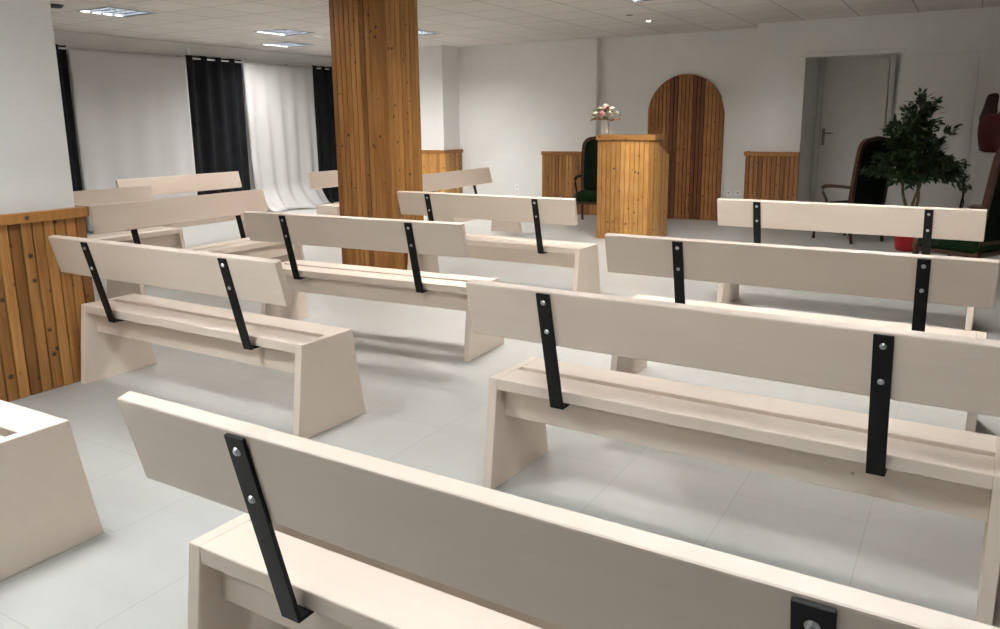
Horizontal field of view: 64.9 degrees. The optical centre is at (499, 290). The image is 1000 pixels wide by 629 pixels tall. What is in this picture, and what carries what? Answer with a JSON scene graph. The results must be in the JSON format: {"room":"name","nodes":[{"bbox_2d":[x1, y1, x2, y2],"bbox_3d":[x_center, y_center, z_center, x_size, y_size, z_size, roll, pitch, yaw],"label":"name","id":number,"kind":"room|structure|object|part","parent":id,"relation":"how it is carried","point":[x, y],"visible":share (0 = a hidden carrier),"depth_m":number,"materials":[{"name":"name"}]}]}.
{"room":"house of worship","nodes":[
{"label":"house of worship","id":0,"kind":"room"},
{"bbox_2d":[0,0,74,213],"bbox_3d":[-3.959,-0.304,1.967,0.220,2.683,5.785,6,14,30],"label":"wall","id":1,"kind":"structure","parent":0,"point":[35,172],"depth_m":4.16,"materials":[{"name":"white paint"}]},
{"bbox_2d":[0,205,94,401],"bbox_3d":[-3.902,0.519,2.174,0.305,0.985,5.790,6,14,30],"label":"panelling","id":2,"kind":"object","parent":1,"relation":"attached to","point":[40,303],"visible":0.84,"depth_m":4.25,"materials":[{"name":"brown wood"}]},
{"bbox_3d":[-3.907,0.064,2.078,0.305,0.055,5.790,6,14,30],"label":"cap rail","id":3,"kind":"part","parent":2,"relation":"part of","materials":[{"name":"brown wood"}]},
{"bbox_2d":[53,30,331,232],"bbox_3d":[-5.500,-2.255,11.290,0.200,2.683,9.035,6,14,30],"label":"wall","id":4,"kind":"structure","parent":0,"point":[70,39],"depth_m":11.75,"materials":[{"name":"white paint"}]},
{"bbox_2d":[58,47,328,69],"bbox_3d":[-4.657,-3.576,12.142,0.143,0.070,6.180,6,14,30],"label":"curtain rod","id":5,"kind":"object","parent":4,"relation":"attached to","point":[66,48],"visible":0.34,"depth_m":12.30,"materials":[{"name":"white paint"}]},
{"bbox_2d":[55,44,87,232],"bbox_3d":[-5.841,-1.951,10.299,0.124,2.475,0.642,6,14,30],"label":"curtain","id":6,"kind":"object","parent":5,"relation":"hanging from","point":[62,61],"visible":0.23,"depth_m":10.45,"materials":[{"name":"black fabric"}]},
{"bbox_2d":[68,47,197,232],"bbox_3d":[-5.186,-2.164,11.331,0.050,2.442,1.820,6,14,30],"label":"sheer curtain","id":7,"kind":"object","parent":5,"relation":"hanging from","point":[133,116],"visible":0.76,"depth_m":11.17,"materials":[{"name":"grey fabric"}]},
{"bbox_2d":[185,55,250,194],"bbox_3d":[-4.473,-2.445,12.574,0.138,2.475,1.082,6,14,30],"label":"curtain","id":8,"kind":"object","parent":5,"relation":"hanging from","point":[215,88],"visible":0.76,"depth_m":12.49,"materials":[{"name":"black fabric"}]},
{"bbox_2d":[243,61,330,211],"bbox_3d":[-3.578,-2.653,13.611,0.508,2.459,1.634,6,14,30],"label":"sheer curtain","id":9,"kind":"object","parent":5,"relation":"hanging from","point":[280,104],"visible":0.95,"depth_m":13.64,"materials":[{"name":"grey fabric"}]},
{"bbox_2d":[312,66,338,201],"bbox_3d":[-3.208,-2.899,14.664,0.125,2.475,0.652,6,14,30],"label":"curtain","id":10,"kind":"object","parent":5,"relation":"hanging from","point":[322,78],"visible":0.63,"depth_m":14.55,"materials":[{"name":"black fabric"}]},
{"bbox_2d":[186,47,216,56],"bbox_3d":[-4.641,-3.718,12.256,0.030,0.120,0.560,6,14,30],"label":"box","id":11,"kind":"object","parent":4,"relation":"attached to","point":[192,51],"visible":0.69,"depth_m":12.23,"materials":[{"name":"white paint"}]},
{"bbox_2d":[418,45,459,149],"bbox_3d":[-1.056,-2.761,13.473,0.665,2.683,0.650,6,14,30],"label":"wall","id":12,"kind":"structure","parent":0,"point":[438,65],"depth_m":13.07,"materials":[{"name":"white paint"}]},
{"bbox_2d":[422,149,462,192],"bbox_3d":[-1.092,-1.921,13.544,0.775,1.010,0.535,6,14,30],"label":"panelling","id":13,"kind":"object","parent":12,"relation":"attached to","point":[433,161],"visible":0.35,"depth_m":13.25,"materials":[{"name":"brown wood"}]},
{"bbox_3d":[-1.097,-2.388,13.445,0.775,0.055,0.535,6,14,30],"label":"cap rail","id":14,"kind":"part","parent":13,"relation":"part of","materials":[{"name":"brown wood"}]},
{"bbox_2d":[0,201,999,628],"bbox_3d":[-1.065,0.216,6.104,13.500,0.100,15.900,6,14,30],"label":"floor","id":15,"kind":"structure","parent":0,"point":[426,405],"depth_m":3.44,"materials":[{"name":"grey tile"}]},
{"bbox_2d":[0,400,103,580],"bbox_3d":[-2.295,0.411,2.923,1.736,0.855,0.544,6,14,30],"label":"bench","id":16,"kind":"object","parent":15,"relation":"on","point":[48,508],"visible":1,"depth_m":2.61,"materials":[{"name":"beige paint"}]},
{"bbox_2d":[73,185,185,248],"bbox_3d":[-3.733,-0.458,7.114,0.544,0.855,1.736,6,14,30],"label":"bench","id":17,"kind":"object","parent":15,"relation":"on","point":[171,237],"visible":0.41,"depth_m":7.53,"materials":[{"name":"beige paint"}]},
{"bbox_3d":[-3.927,-0.795,7.158,0.083,0.210,1.736,6,14,30],"label":"backrest","id":18,"kind":"part","parent":17,"relation":"part of","materials":[{"name":"beige paint"}]},
{"bbox_3d":[-3.269,-0.409,7.839,0.462,0.450,0.039,6,14,30],"label":"panel","id":19,"kind":"part","parent":17,"relation":"part of","materials":[{"name":"beige paint"}]},
{"bbox_2d":[115,171,248,236],"bbox_3d":[-3.641,-0.961,9.492,0.544,0.855,1.736,6,14,29],"label":"bench","id":20,"kind":"object","parent":15,"relation":"on","point":[163,185],"visible":0.27,"depth_m":9.53,"materials":[{"name":"beige paint"}]},
{"bbox_3d":[-3.837,-1.298,9.534,0.083,0.210,1.736,6,14,29],"label":"backrest","id":21,"kind":"part","parent":20,"relation":"part of","materials":[{"name":"beige paint"}]},
{"bbox_3d":[-3.184,-0.912,10.222,0.462,0.450,0.039,6,14,29],"label":"panel","id":22,"kind":"part","parent":20,"relation":"part of","materials":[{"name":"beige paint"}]},
{"bbox_2d":[89,189,304,298],"bbox_3d":[-2.399,-0.346,6.515,0.544,0.855,1.736,6,14,28],"label":"bench","id":23,"kind":"object","parent":15,"relation":"on","point":[132,216],"visible":0.57,"depth_m":6.47,"materials":[{"name":"beige paint"}]},
{"bbox_3d":[-2.763,0.012,5.819,0.462,0.450,0.039,6,14,28],"label":"panel","id":24,"kind":"part","parent":23,"relation":"part of","materials":[{"name":"beige paint"}]},
{"bbox_3d":[-2.597,-0.681,6.553,0.083,0.210,1.736,6,14,28],"label":"backrest","id":25,"kind":"part","parent":23,"relation":"part of","materials":[{"name":"beige paint"}]},
{"bbox_3d":[-1.959,-0.299,7.256,0.462,0.450,0.039,6,14,28],"label":"panel","id":26,"kind":"part","parent":23,"relation":"part of","materials":[{"name":"beige paint"}]},
{"bbox_2d":[48,235,365,438],"bbox_3d":[-1.553,0.157,4.091,1.736,0.855,0.544,7,14,31],"label":"bench","id":27,"kind":"object","parent":15,"relation":"on","point":[118,334],"visible":1,"depth_m":3.85,"materials":[{"name":"beige paint"}]},
{"bbox_3d":[-2.243,0.264,4.598,0.039,0.450,0.462,7,14,31],"label":"panel","id":28,"kind":"part","parent":27,"relation":"part of","materials":[{"name":"beige paint"}]},
{"bbox_3d":[-1.672,-0.119,3.840,1.736,0.210,0.083,7,14,31],"label":"backrest","id":29,"kind":"part","parent":27,"relation":"part of","materials":[{"name":"beige paint"}]},
{"bbox_3d":[-0.815,0.431,3.737,0.039,0.450,0.462,7,14,31],"label":"panel","id":30,"kind":"part","parent":27,"relation":"part of","materials":[{"name":"beige paint"}]},
{"bbox_2d":[307,170,339,215],"bbox_3d":[-1.740,-1.194,10.505,0.544,0.855,1.736,6,14,30],"label":"bench","id":31,"kind":"object","parent":15,"relation":"on","point":[323,179],"visible":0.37,"depth_m":9.93,"materials":[{"name":"beige paint"}]},
{"bbox_3d":[-1.934,-1.532,10.550,0.083,0.210,1.736,6,14,30],"label":"backrest","id":32,"kind":"part","parent":31,"relation":"part of","materials":[{"name":"beige paint"}]},
{"bbox_3d":[-2.133,-0.839,9.824,0.462,0.450,0.039,6,14,30],"label":"panel","id":33,"kind":"part","parent":31,"relation":"part of","materials":[{"name":"beige paint"}]},
{"bbox_2d":[243,211,503,361],"bbox_3d":[-0.860,-0.099,5.269,1.736,0.855,0.544,6,13,28],"label":"bench","id":34,"kind":"object","parent":15,"relation":"on","point":[414,286],"visible":0.73,"depth_m":5.06,"materials":[{"name":"beige paint"}]},
{"bbox_3d":[-1.577,0.018,5.735,0.039,0.450,0.462,6,13,28],"label":"panel","id":35,"kind":"part","parent":34,"relation":"part of","materials":[{"name":"beige paint"}]},
{"bbox_3d":[-0.968,-0.373,5.011,1.736,0.210,0.083,6,13,28],"label":"backrest","id":36,"kind":"part","parent":34,"relation":"part of","materials":[{"name":"beige paint"}]},
{"bbox_3d":[-0.100,0.166,4.958,0.039,0.450,0.462,6,13,28],"label":"panel","id":37,"kind":"part","parent":34,"relation":"part of","materials":[{"name":"beige paint"}]},
{"bbox_2d":[329,0,423,269],"bbox_3d":[-1.097,-1.419,7.118,0.565,2.680,0.530,6,14,30],"label":"pillar","id":38,"kind":"structure","parent":15,"relation":"on","point":[375,52],"depth_m":6.88,"materials":[{"name":"brown wood"}]},
{"bbox_2d":[422,167,521,231],"bbox_3d":[-0.332,-1.070,9.850,0.544,0.855,1.736,5,13,26],"label":"bench","id":39,"kind":"object","parent":15,"relation":"on","point":[432,182],"visible":0.38,"depth_m":9.91,"materials":[{"name":"beige paint"}]},
{"bbox_3d":[-0.673,-0.711,9.144,0.462,0.450,0.039,5,13,26],"label":"panel","id":40,"kind":"part","parent":39,"relation":"part of","materials":[{"name":"beige paint"}]},
{"bbox_3d":[-0.533,-1.405,9.882,0.083,0.210,1.736,5,13,26],"label":"backrest","id":41,"kind":"part","parent":39,"relation":"part of","materials":[{"name":"beige paint"}]},
{"bbox_3d":[0.087,-1.026,10.603,0.462,0.450,0.039,5,13,26],"label":"panel","id":42,"kind":"part","parent":39,"relation":"part of","materials":[{"name":"beige paint"}]},
{"bbox_2d":[397,191,600,293],"bbox_3d":[-0.028,-0.418,6.741,1.736,0.855,0.544,7,14,32],"label":"bench","id":43,"kind":"object","parent":15,"relation":"on","point":[583,257],"visible":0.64,"depth_m":6.46,"materials":[{"name":"beige paint"}]},
{"bbox_3d":[-0.712,-0.312,7.256,0.039,0.450,0.462,7,14,32],"label":"panel","id":44,"kind":"part","parent":43,"relation":"part of","materials":[{"name":"beige paint"}]},
{"bbox_3d":[-0.149,-0.694,6.491,1.736,0.210,0.083,7,14,32],"label":"backrest","id":45,"kind":"part","parent":43,"relation":"part of","materials":[{"name":"beige paint"}]},
{"bbox_3d":[0.705,-0.141,6.378,0.039,0.450,0.462,7,14,32],"label":"panel","id":46,"kind":"part","parent":43,"relation":"part of","materials":[{"name":"beige paint"}]},
{"bbox_2d":[117,391,999,628],"bbox_3d":[0.060,0.679,1.538,1.736,0.855,0.544,7,14,31],"label":"bench","id":47,"kind":"object","parent":15,"relation":"on","point":[327,536],"visible":1,"depth_m":1.35,"materials":[{"name":"beige paint"}]},
{"bbox_3d":[-0.628,0.786,2.047,0.039,0.450,0.462,7,14,31],"label":"panel","id":48,"kind":"part","parent":47,"relation":"part of","materials":[{"name":"beige paint"}]},
{"bbox_2d":[573,136,597,219],"bbox_3d":[1.405,-1.618,11.428,0.625,1.249,0.672,3,12,14],"label":"armchair","id":49,"kind":"object","parent":15,"relation":"on","point":[587,195],"visible":0.38,"depth_m":11.61,"materials":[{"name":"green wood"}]},
{"bbox_3d":[1.145,-1.538,11.547,0.062,0.323,0.472,3,12,15],"label":"armrest","id":50,"kind":"part","parent":49,"relation":"part of","materials":[{"name":"red wood"}]},
{"bbox_3d":[1.235,-1.237,11.814,0.052,0.347,0.102,3,12,14],"label":"leg","id":51,"kind":"part","parent":49,"relation":"part of","materials":[{"name":"red wood"}]},
{"bbox_3d":[1.397,-1.377,11.438,0.560,0.130,0.560,3,12,14],"label":"seat","id":52,"kind":"part","parent":49,"relation":"part of","materials":[{"name":"green fabric"}]},
{"bbox_3d":[1.400,-1.303,11.463,0.540,0.040,0.550,3,12,14],"label":"seat rail","id":53,"kind":"part","parent":49,"relation":"part of","materials":[{"name":"red wood"}]},
{"bbox_3d":[1.469,-1.848,11.638,0.548,0.888,0.148,3,12,14],"label":"frame","id":54,"kind":"part","parent":49,"relation":"part of","materials":[{"name":"red wood"}]},
{"bbox_2d":[596,134,668,238],"bbox_3d":[1.659,-1.309,9.855,0.765,1.280,0.578,6,14,30],"label":"lectern","id":55,"kind":"object","parent":15,"relation":"on","point":[632,169],"visible":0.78,"depth_m":9.62,"materials":[{"name":"brown wood"}]},
{"bbox_3d":[1.358,-1.313,10.047,0.018,1.215,0.560,6,14,30],"label":"panel","id":56,"kind":"part","parent":55,"relation":"part of","materials":[{"name":"brown wood"}]},
{"bbox_2d":[601,120,609,134],"bbox_3d":[1.304,-2.025,9.735,0.108,0.178,0.108,6,14,30],"label":"vase","id":57,"kind":"object","parent":55,"relation":"on","point":[604,123],"visible":0.95,"depth_m":9.70,"materials":[{"name":"white ceramic"}]},
{"bbox_2d":[589,104,622,120],"bbox_3d":[1.309,-2.153,9.693,0.448,0.302,0.423,-3,12,-10],"label":"bouquet","id":58,"kind":"object","parent":57,"relation":"in","point":[610,111],"visible":1,"depth_m":9.62,"materials":[{"name":"beige plant"}]},
{"bbox_3d":[1.971,-1.244,9.691,0.018,1.215,0.560,6,14,30],"label":"panel","id":59,"kind":"part","parent":55,"relation":"part of","materials":[{"name":"brown wood"}]},
{"bbox_2d":[466,279,999,624],"bbox_3d":[0.749,0.422,2.721,1.736,0.855,0.544,7,14,32],"label":"bench","id":60,"kind":"object","parent":15,"relation":"on","point":[874,454],"visible":0.98,"depth_m":2.49,"materials":[{"name":"beige paint"}]},
{"bbox_3d":[0.070,0.527,3.242,0.039,0.450,0.462,7,14,32],"label":"panel","id":61,"kind":"part","parent":60,"relation":"part of","materials":[{"name":"beige paint"}]},
{"bbox_3d":[0.626,0.146,2.472,1.736,0.210,0.083,7,14,32],"label":"backrest","id":62,"kind":"part","parent":60,"relation":"part of","materials":[{"name":"beige paint"}]},
{"bbox_3d":[1.478,0.700,2.351,0.039,0.450,0.462,7,14,32],"label":"panel","id":63,"kind":"part","parent":60,"relation":"part of","materials":[{"name":"beige paint"}]},
{"bbox_2d":[605,233,999,432],"bbox_3d":[1.419,0.162,3.924,1.736,0.855,0.544,7,14,31],"label":"bench","id":64,"kind":"object","parent":15,"relation":"on","point":[922,279],"visible":0.45,"depth_m":3.62,"materials":[{"name":"beige paint"}]},
{"bbox_3d":[0.731,0.268,4.434,0.039,0.450,0.462,7,14,31],"label":"panel","id":65,"kind":"part","parent":64,"relation":"part of","materials":[{"name":"beige paint"}]},
{"bbox_3d":[1.298,-0.114,3.673,1.736,0.210,0.083,7,14,31],"label":"backrest","id":66,"kind":"part","parent":64,"relation":"part of","materials":[{"name":"beige paint"}]},
{"bbox_3d":[2.154,0.437,3.565,0.039,0.450,0.462,7,14,31],"label":"panel","id":67,"kind":"part","parent":64,"relation":"part of","materials":[{"name":"beige paint"}]},
{"bbox_2d":[811,136,891,243],"bbox_3d":[4.230,-1.228,9.440,0.625,1.249,0.672,-5,13,-22],"label":"armchair","id":68,"kind":"object","parent":15,"relation":"on","point":[872,190],"visible":0.6,"depth_m":9.14,"materials":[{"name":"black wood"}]},
{"bbox_3d":[3.986,-1.099,9.330,0.062,0.323,0.472,-6,13,-23],"label":"armrest","id":69,"kind":"part","parent":68,"relation":"part of","materials":[{"name":"red wood"}]},
{"bbox_3d":[4.217,-1.003,9.527,0.560,0.130,0.560,-5,13,-22],"label":"seat","id":70,"kind":"part","parent":68,"relation":"part of","materials":[{"name":"green fabric"}]},
{"bbox_3d":[4.101,-0.720,9.220,0.052,0.347,0.102,-5,13,-22],"label":"leg","id":71,"kind":"part","parent":68,"relation":"part of","materials":[{"name":"red wood"}]},
{"bbox_3d":[4.328,-1.356,9.165,0.548,0.888,0.148,-5,13,-22],"label":"frame","id":72,"kind":"part","parent":68,"relation":"part of","materials":[{"name":"red wood"}]},
{"bbox_2d":[717,198,986,330],"bbox_3d":[2.501,-0.232,5.739,1.736,0.855,0.544,7,14,33],"label":"bench","id":73,"kind":"object","parent":15,"relation":"on","point":[927,223],"visible":0.44,"depth_m":5.42,"materials":[{"name":"beige paint"}]},
{"bbox_3d":[1.827,-0.130,6.269,0.039,0.450,0.462,7,14,33],"label":"panel","id":74,"kind":"part","parent":73,"relation":"part of","materials":[{"name":"beige paint"}]},
{"bbox_3d":[2.375,-0.509,5.492,1.736,0.210,0.083,7,14,33],"label":"backrest","id":75,"kind":"part","parent":73,"relation":"part of","materials":[{"name":"beige paint"}]},
{"bbox_3d":[3.224,0.047,5.360,0.039,0.450,0.462,7,14,33],"label":"panel","id":76,"kind":"part","parent":73,"relation":"part of","materials":[{"name":"beige paint"}]},
{"bbox_2d":[856,87,971,251],"bbox_3d":[4.529,-1.313,8.572,1.108,1.761,1.038,-4,12,-16],"label":"potted ficus","id":77,"kind":"object","parent":15,"relation":"on","point":[909,138],"visible":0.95,"depth_m":8.39,"materials":[{"name":"plant"}]},
{"bbox_2d":[894,236,913,251],"bbox_3d":[4.521,-0.590,8.728,0.330,0.280,0.330,6,14,30],"label":"pot","id":78,"kind":"object","parent":77,"relation":"attached to","point":[904,244],"depth_m":8.65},
{"bbox_2d":[912,148,999,257],"bbox_3d":[4.061,-0.665,6.777,0.625,1.249,0.672,-7,14,-29],"label":"armchair","id":79,"kind":"object","parent":15,"relation":"on","point":[990,247],"visible":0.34,"depth_m":6.54,"materials":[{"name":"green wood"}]},
{"bbox_3d":[3.689,-0.294,6.995,0.071,0.440,0.066,-7,14,-29],"label":"leg","id":80,"kind":"part","parent":79,"relation":"part of","materials":[{"name":"red wood"}]},
{"bbox_3d":[4.049,-0.361,6.869,0.540,0.040,0.550,-7,14,-29],"label":"seat rail","id":81,"kind":"part","parent":79,"relation":"part of","materials":[{"name":"red wood"}]},
{"bbox_3d":[4.043,-0.439,6.862,0.560,0.130,0.560,-7,14,-29],"label":"seat","id":82,"kind":"part","parent":79,"relation":"part of","materials":[{"name":"green fabric"}]},
{"bbox_3d":[4.319,-0.591,6.905,0.062,0.323,0.472,-7,13,-28],"label":"armrest","id":83,"kind":"part","parent":79,"relation":"part of","materials":[{"name":"red wood"}]},
{"bbox_3d":[4.188,-0.796,6.516,0.548,0.888,0.148,-7,14,-29],"label":"frame","id":84,"kind":"part","parent":79,"relation":"part of","materials":[{"name":"red wood"}]},
{"bbox_2d":[959,174,969,207],"bbox_3d":[5.174,-0.895,8.827,0.271,0.823,0.252,6,14,30],"label":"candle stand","id":85,"kind":"object","parent":15,"relation":"on","point":[964,179],"visible":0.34,"depth_m":8.80,"materials":[{"name":"black metal"}]},
{"bbox_3d":[5.184,-0.889,8.856,0.052,0.762,0.022,6,14,30],"label":"stem","id":86,"kind":"part","parent":85,"relation":"part of","materials":[{"name":"black metal"}]},
{"bbox_2d":[970,151,995,204],"bbox_3d":[5.608,-1.038,8.923,0.490,1.055,0.430,6,14,30],"label":"pedestal","id":87,"kind":"object","parent":15,"relation":"on","point":[983,160],"visible":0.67,"depth_m":8.78,"materials":[{"name":"white paint"}]},
{"bbox_2d":[977,93,999,152],"bbox_3d":[5.547,-1.879,8.718,0.418,0.676,0.320,6,14,30],"label":"ornament","id":88,"kind":"object","parent":87,"relation":"on","point":[988,134],"visible":0.99,"depth_m":8.70,"materials":[{"name":"red ceramic"}]},
{"bbox_2d":[50,0,999,56],"bbox_3d":[-1.093,-2.458,5.540,13.500,0.001,15.900,6,14,30],"label":"ceiling","id":89,"kind":"structure","parent":0,"point":[224,23],"depth_m":9.48,"materials":[{"name":"tile"}]},
{"bbox_2d":[50,4,63,8],"bbox_3d":[-4.626,-2.965,8.200,0.150,0.035,0.150,6,14,30],"label":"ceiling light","id":90,"kind":"object","parent":89,"relation":"attached to","point":[56,6],"visible":0.84,"depth_m":8.16,"materials":[{"name":"black metal"}]},
{"bbox_2d":[77,7,154,16],"bbox_3d":[-4.259,-3.140,8.737,0.578,0.088,0.578,6,14,30],"label":"ceiling light","id":91,"kind":"object","parent":89,"relation":"attached to","point":[112,11],"visible":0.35,"depth_m":8.78,"materials":[{"name":"grey metal"}]},
{"bbox_2d":[255,29,313,35],"bbox_3d":[-2.942,-3.580,10.757,0.578,0.088,0.578,6,14,30],"label":"ceiling light","id":92,"kind":"object","parent":89,"relation":"attached to","point":[285,32],"visible":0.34,"depth_m":10.81,"materials":[{"name":"grey metal"}]},
{"bbox_2d":[261,42,312,46],"bbox_3d":[-3.348,-3.920,12.392,0.578,0.088,0.578,6,14,30],"label":"ceiling light","id":93,"kind":"object","parent":89,"relation":"attached to","point":[282,44],"visible":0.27,"depth_m":12.42,"materials":[{"name":"grey metal"}]},
{"bbox_2d":[418,30,439,34],"bbox_3d":[-1.237,-3.640,10.960,0.578,0.088,0.578,6,14,30],"label":"ceiling light","id":94,"kind":"object","parent":89,"relation":"attached to","point":[420,32],"visible":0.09,"depth_m":11.03,"materials":[{"name":"grey metal"}]},
{"bbox_2d":[458,38,600,196],"bbox_3d":[0.465,-2.663,12.935,2.540,2.683,0.300,6,14,30],"label":"wall","id":95,"kind":"structure","parent":0,"point":[520,101],"depth_m":12.77,"materials":[{"name":"white paint"}]},
{"bbox_2d":[541,151,596,214],"bbox_3d":[1.141,-1.734,12.598,0.990,0.990,0.192,6,14,30],"label":"panelling","id":96,"kind":"object","parent":95,"relation":"attached to","point":[559,168],"visible":0.42,"depth_m":12.57,"materials":[{"name":"brown wood"}]},
{"bbox_3d":[1.136,-2.192,12.502,0.990,0.055,0.192,6,14,30],"label":"cap rail","id":97,"kind":"part","parent":96,"relation":"part of","materials":[{"name":"brown wood"}]},
{"bbox_2d":[599,28,756,198],"bbox_3d":[2.660,-2.438,11.758,2.460,2.683,0.200,6,14,30],"label":"wall","id":98,"kind":"structure","parent":0,"point":[632,69],"depth_m":11.41,"materials":[{"name":"white paint"}]},
{"bbox_2d":[648,74,724,220],"bbox_3d":[2.722,-2.118,11.639,1.137,2.105,0.040,6,14,30],"label":"wall panel","id":99,"kind":"object","parent":98,"relation":"attached to","point":[687,110],"visible":0.81,"depth_m":11.57,"materials":[{"name":"brown wood"}]},
{"bbox_3d":[2.747,-2.109,11.626,0.512,2.094,0.040,6,14,30],"label":"dark plank panel","id":100,"kind":"part","parent":99,"relation":"part of","materials":[{"name":"red wood"}]},
{"bbox_2d":[735,190,740,195],"bbox_3d":[3.437,-1.419,11.381,0.080,0.080,0.014,6,14,30],"label":"wall outlet","id":101,"kind":"object","parent":98,"relation":"attached to","point":[737,192],"visible":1,"depth_m":11.38,"materials":[{"name":"white plastic"}]},
{"bbox_2d":[750,6,999,208],"bbox_3d":[5.957,-2.070,9.855,5.212,2.683,1.200,6,14,30],"label":"wall","id":102,"kind":"structure","parent":0,"point":[786,81],"depth_m":9.98,"materials":[{"name":"white paint"}]},
{"bbox_2d":[743,151,799,200],"bbox_3d":[3.771,-1.411,10.863,0.725,1.020,0.547,6,14,30],"label":"panelling","id":103,"kind":"object","parent":102,"relation":"attached to","point":[768,175],"visible":0.69,"depth_m":10.60,"materials":[{"name":"brown wood"}]},
{"bbox_3d":[3.766,-1.883,10.764,0.725,0.055,0.547,6,14,30],"label":"cap rail","id":104,"kind":"part","parent":103,"relation":"part of","materials":[{"name":"brown wood"}]},
{"bbox_2d":[810,53,897,201],"bbox_3d":[4.913,-2.144,11.001,0.970,2.375,0.140,6,14,30],"label":"door","id":105,"kind":"structure","parent":102,"relation":"in","point":[852,104],"depth_m":10.97,"materials":[{"name":"grey paint"}]},
{"bbox_3d":[4.623,-2.180,11.124,0.151,0.230,0.065,6,14,30],"label":"handle","id":106,"kind":"part","parent":105,"relation":"part of","materials":[{"name":"silver metal"}]},
{"bbox_2d":[804,48,905,56],"bbox_3d":[4.426,-2.986,9.855,1.168,0.055,0.025,6,14,30],"label":"trim","id":107,"kind":"structure","parent":102,"relation":"attached to","point":[890,50],"depth_m":9.83,"materials":[{"name":"white paint"}]},
{"bbox_2d":[884,53,901,204],"bbox_3d":[5.029,-2.311,11.043,1.108,2.683,0.100,6,14,30],"label":"door frame","id":108,"kind":"structure","parent":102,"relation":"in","point":[899,54],"depth_m":10.69,"materials":[{"name":"white paint"}]},
{"bbox_2d":[896,52,979,207],"bbox_3d":[5.304,-1.767,9.596,0.738,2.170,0.012,6,14,30],"label":"wall panel","id":109,"kind":"object","parent":102,"relation":"attached to","point":[952,76],"visible":0.49,"depth_m":9.46,"materials":[{"name":"white paint"}]}
]}

